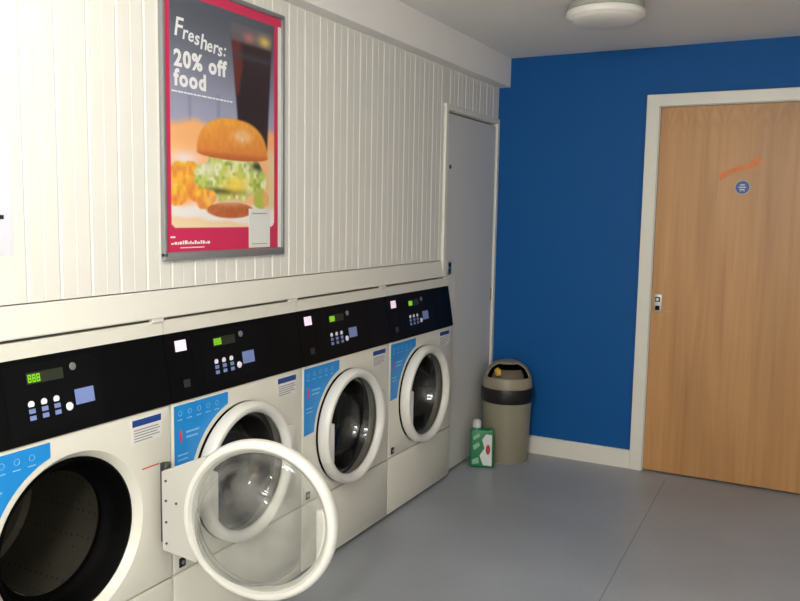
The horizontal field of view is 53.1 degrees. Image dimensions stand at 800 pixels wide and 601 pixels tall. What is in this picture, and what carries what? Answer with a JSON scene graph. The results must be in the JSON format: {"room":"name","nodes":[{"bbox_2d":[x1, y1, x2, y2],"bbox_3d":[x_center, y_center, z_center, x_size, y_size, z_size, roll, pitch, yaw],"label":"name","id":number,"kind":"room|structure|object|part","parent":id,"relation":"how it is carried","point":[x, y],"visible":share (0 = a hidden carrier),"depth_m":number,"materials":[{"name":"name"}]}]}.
{"room":"laundry","nodes":[
{"label":"laundry","id":0,"kind":"room"},
{"bbox_2d":[0,0,498,305],"bbox_3d":[-1.381,0.002,2.091,0.900,2.305,6.600,4,7,28],"label":"wall","id":1,"kind":"structure","parent":0,"point":[79,79],"depth_m":2.33,"materials":[{"name":"white wood"}]},
{"bbox_2d":[0,139,13,255],"bbox_3d":[-0.986,-0.238,1.836,0.002,0.277,0.212,4,7,28],"label":"paper notice","id":2,"kind":"object","parent":1,"relation":"attached to","point":[6,223],"visible":1,"depth_m":1.92,"materials":[{"name":"white paper"}]},
{"bbox_2d":[158,0,284,260],"bbox_3d":[-0.556,-0.556,2.591,0.018,0.834,0.594,4,7,28],"label":"poster","id":3,"kind":"object","parent":1,"relation":"attached to","point":[222,62],"visible":1,"depth_m":2.56,"materials":[{"name":"multicoloured paper"}]},
{"bbox_2d":[172,90,231,102],"bbox_3d":[-0.609,-0.632,2.478,0.001,0.004,0.274,4,7,28],"label":"print","id":4,"kind":"object","parent":3,"relation":"attached to","point":[203,96],"depth_m":2.48,"materials":[{"name":"white paper"}]},
{"bbox_2d":[0,261,442,341],"bbox_3d":[-1.169,0.093,1.560,0.049,0.082,5.848,4,7,28],"label":"trim","id":5,"kind":"structure","parent":1,"relation":"attached to","point":[33,319],"depth_m":2.46,"materials":[{"name":"white wood"}]},
{"bbox_2d":[282,0,510,87],"bbox_3d":[-0.934,-1.030,1.750,0.069,0.164,6.600,4,7,28],"label":"ceiling beam","id":6,"kind":"structure","parent":1,"relation":"attached to","point":[396,23],"depth_m":3.59,"materials":[{"name":"white paint"}]},
{"bbox_2d":[438,113,495,469],"bbox_3d":[0.373,-0.039,4.478,0.044,1.906,0.670,4,7,28],"label":"door","id":7,"kind":"structure","parent":1,"relation":"in","point":[471,150],"depth_m":4.46,"materials":[{"name":"grey paint"}]},
{"bbox_3d":[0.259,-0.171,4.209,0.004,0.070,0.050,4,7,28],"label":"lock plate","id":8,"kind":"part","parent":7,"relation":"part of","materials":[{"name":"metal"}]},
{"bbox_2d":[439,103,499,364],"bbox_3d":[0.376,-0.054,4.474,0.043,1.960,0.750,4,7,28],"label":"trim","id":9,"kind":"structure","parent":1,"relation":"attached to","point":[449,108],"depth_m":4.46,"materials":[{"name":"white wood"}]},
{"bbox_2d":[278,452,799,600],"bbox_3d":[-0.143,1.292,1.560,3.750,0.100,6.800,4,7,28],"label":"floor","id":10,"kind":"structure","parent":0,"point":[541,527],"depth_m":3.46,"materials":[{"name":"grey plastic"}]},
{"bbox_2d":[0,318,338,600],"bbox_3d":[-0.879,0.614,2.204,1.211,1.083,0.779,4,7,28],"label":"washing machine","id":11,"kind":"object","parent":10,"relation":"on","point":[94,507],"visible":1,"depth_m":2.29,"materials":[{"name":"white metal"}]},
{"bbox_3d":[-0.889,0.235,2.116,0.104,0.207,0.683,4,7,28],"label":"control panel","id":12,"kind":"part","parent":11,"relation":"part of","materials":[{"name":"black plastic"}]},
{"bbox_3d":[-0.882,1.011,2.190,0.050,0.263,0.680,4,7,28],"label":"access panel","id":13,"kind":"part","parent":11,"relation":"part of","materials":[{"name":"white metal"}]},
{"bbox_3d":[-0.421,0.639,2.241,0.417,0.417,0.134,3,6,14],"label":"glass","id":14,"kind":"part","parent":11,"relation":"part of","materials":[{"name":"clear glass"}]},
{"bbox_3d":[-0.404,0.632,2.307,0.476,0.476,0.050,3,6,14],"label":"door","id":15,"kind":"part","parent":11,"relation":"part of","materials":[{"name":"white plastic"}]},
{"bbox_3d":[-0.217,0.670,2.272,0.040,0.162,0.026,3,6,14],"label":"handle","id":16,"kind":"part","parent":11,"relation":"part of","materials":[{"name":"white plastic"}]},
{"bbox_2d":[162,298,302,600],"bbox_3d":[-0.800,0.541,2.880,0.713,1.083,0.684,4,7,28],"label":"washing machine","id":17,"kind":"object","parent":10,"relation":"on","point":[234,374],"visible":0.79,"depth_m":2.76,"materials":[{"name":"white metal"}]},
{"bbox_3d":[-0.598,0.626,2.546,0.026,0.162,0.040,4,7,28],"label":"handle","id":18,"kind":"part","parent":17,"relation":"part of","materials":[{"name":"white plastic"}]},
{"bbox_3d":[-0.567,0.174,2.719,0.104,0.207,0.683,4,7,28],"label":"control panel","id":19,"kind":"part","parent":17,"relation":"part of","materials":[{"name":"black plastic"}]},
{"bbox_3d":[-0.561,0.951,2.793,0.050,0.263,0.680,4,7,28],"label":"access panel","id":20,"kind":"part","parent":17,"relation":"part of","materials":[{"name":"white metal"}]},
{"bbox_3d":[-0.514,0.578,2.715,0.050,0.476,0.476,4,7,28],"label":"door","id":21,"kind":"part","parent":17,"relation":"part of","materials":[{"name":"white plastic"}]},
{"bbox_2d":[296,285,390,571],"bbox_3d":[-0.478,0.481,3.483,0.713,1.083,0.684,4,7,28],"label":"washing machine","id":22,"kind":"object","parent":10,"relation":"on","point":[344,336],"visible":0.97,"depth_m":3.36,"materials":[{"name":"white metal"}]},
{"bbox_3d":[-0.277,0.566,3.149,0.026,0.162,0.040,4,7,28],"label":"handle","id":23,"kind":"part","parent":22,"relation":"part of","materials":[{"name":"white plastic"}]},
{"bbox_3d":[-0.246,0.114,3.322,0.104,0.207,0.683,4,7,28],"label":"control panel","id":24,"kind":"part","parent":22,"relation":"part of","materials":[{"name":"black plastic"}]},
{"bbox_3d":[-0.239,0.891,3.396,0.050,0.263,0.680,4,7,28],"label":"access panel","id":25,"kind":"part","parent":22,"relation":"part of","materials":[{"name":"white metal"}]},
{"bbox_3d":[-0.193,0.517,3.318,0.050,0.476,0.476,4,7,28],"label":"door","id":26,"kind":"part","parent":22,"relation":"part of","materials":[{"name":"white plastic"}]},
{"bbox_2d":[377,276,452,514],"bbox_3d":[-0.157,0.421,4.086,0.713,1.083,0.684,4,7,28],"label":"washing machine","id":27,"kind":"object","parent":10,"relation":"on","point":[419,314],"visible":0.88,"depth_m":3.92,"materials":[{"name":"white metal"}]},
{"bbox_3d":[0.045,0.505,3.752,0.026,0.162,0.040,4,7,28],"label":"handle","id":28,"kind":"part","parent":27,"relation":"part of","materials":[{"name":"white plastic"}]},
{"bbox_3d":[0.082,0.831,3.999,0.050,0.263,0.680,4,7,28],"label":"access panel","id":29,"kind":"part","parent":27,"relation":"part of","materials":[{"name":"white metal"}]},
{"bbox_3d":[0.076,0.054,3.925,0.104,0.207,0.683,4,7,28],"label":"control panel","id":30,"kind":"part","parent":27,"relation":"part of","materials":[{"name":"black plastic"}]},
{"bbox_3d":[0.129,0.457,3.921,0.050,0.476,0.476,4,7,28],"label":"door","id":31,"kind":"part","parent":27,"relation":"part of","materials":[{"name":"white plastic"}]},
{"bbox_2d":[469,419,493,467],"bbox_3d":[0.460,0.797,4.486,0.136,0.269,0.068,2,6,6],"label":"detergent jug","id":32,"kind":"object","parent":10,"relation":"on","point":[481,439],"visible":1,"depth_m":4.46,"materials":[{"name":"green plastic"}]},
{"bbox_2d":[472,458,478,463],"bbox_3d":[0.421,0.894,4.468,0.040,0.042,0.002,2,6,6],"label":"print","id":33,"kind":"object","parent":32,"relation":"attached to","point":[474,460],"depth_m":4.47,"materials":[{"name":"green paper"}]},
{"bbox_2d":[473,442,479,449],"bbox_3d":[0.426,0.811,4.459,0.040,0.046,0.002,2,6,6],"label":"print","id":34,"kind":"object","parent":32,"relation":"attached to","point":[476,445],"depth_m":4.46,"materials":[{"name":"green"}]},
{"bbox_2d":[486,445,489,454],"bbox_3d":[0.490,0.831,4.453,0.025,0.057,0.001,2,6,5],"label":"print","id":35,"kind":"object","parent":32,"relation":"attached to","point":[487,447],"depth_m":4.45},
{"bbox_2d":[481,359,532,464],"bbox_3d":[0.617,0.628,4.627,0.298,0.580,0.298,2,6,6],"label":"waste bin","id":36,"kind":"object","parent":10,"relation":"on","point":[507,398],"visible":0.99,"depth_m":4.52,"materials":[{"name":"beige plastic"}]},
{"bbox_2d":[495,368,501,375],"bbox_3d":[0.553,0.401,4.510,0.040,0.047,0.037,2,6,7],"label":"wrapper","id":37,"kind":"object","parent":36,"relation":"in","point":[497,370],"visible":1,"depth_m":4.50,"materials":[{"name":"yellow plastic"}]},
{"bbox_3d":[0.620,0.415,4.604,0.287,0.152,0.287,2,6,6],"label":"lid","id":38,"kind":"part","parent":36,"relation":"part of","materials":[{"name":"beige plastic"}]},
{"bbox_2d":[599,480,664,600],"bbox_3d":[0.912,1.070,3.297,0.004,0.001,2.282,4,7,27],"label":"trim","id":39,"kind":"structure","parent":10,"relation":"attached to","point":[664,480],"depth_m":3.44,"materials":[{"name":"grey"}]},
{"bbox_2d":[399,0,799,58],"bbox_3d":[-0.101,-1.099,1.299,3.750,0.100,6.800,4,7,28],"label":"ceiling","id":40,"kind":"structure","parent":0,"point":[512,28],"depth_m":3.75,"materials":[{"name":"white paint"}]},
{"bbox_2d":[566,0,645,29],"bbox_3d":[0.875,-1.218,3.409,0.332,0.088,0.332,4,7,28],"label":"ceiling lamp","id":41,"kind":"object","parent":40,"relation":"attached to","point":[587,14],"visible":1,"depth_m":3.31,"materials":[{"name":"grey plastic"}]},
{"bbox_2d":[454,36,799,469],"bbox_3d":[1.448,-0.198,4.374,3.750,2.305,0.100,4,7,28],"label":"wall","id":42,"kind":"structure","parent":0,"point":[573,126],"depth_m":4.53,"materials":[{"name":"blue paint"}]},
{"bbox_2d":[528,435,629,468],"bbox_3d":[1.756,0.928,4.256,2.748,0.104,0.016,4,7,28],"label":"baseboard","id":43,"kind":"structure","parent":42,"relation":"attached to","point":[605,455],"depth_m":4.63,"materials":[{"name":"white wood"}]},
{"bbox_2d":[629,87,799,470],"bbox_3d":[1.758,-0.046,4.183,0.995,2.056,0.072,4,7,28],"label":"trim","id":44,"kind":"structure","parent":42,"relation":"attached to","point":[655,102],"depth_m":4.32,"materials":[{"name":"white wood"}]},
{"bbox_2d":[643,102,799,493],"bbox_3d":[1.754,-0.016,4.181,0.846,1.979,0.060,4,7,28],"label":"door","id":45,"kind":"structure","parent":42,"relation":"in","point":[723,397],"depth_m":4.19,"materials":[{"name":"brown wood"}]},
{"bbox_3d":[1.403,0.015,4.355,0.040,0.099,0.006,4,7,28],"label":"lock plate","id":46,"kind":"part","parent":45,"relation":"part of","materials":[{"name":"metal"}]},
{"bbox_2d":[735,180,749,193],"bbox_3d":[1.758,-0.581,4.108,0.072,0.072,0.002,4,7,28],"label":"door sign","id":47,"kind":"object","parent":45,"relation":"attached to","point":[741,187],"visible":1,"depth_m":4.11,"materials":[{"name":"blue plastic"}]}
]}

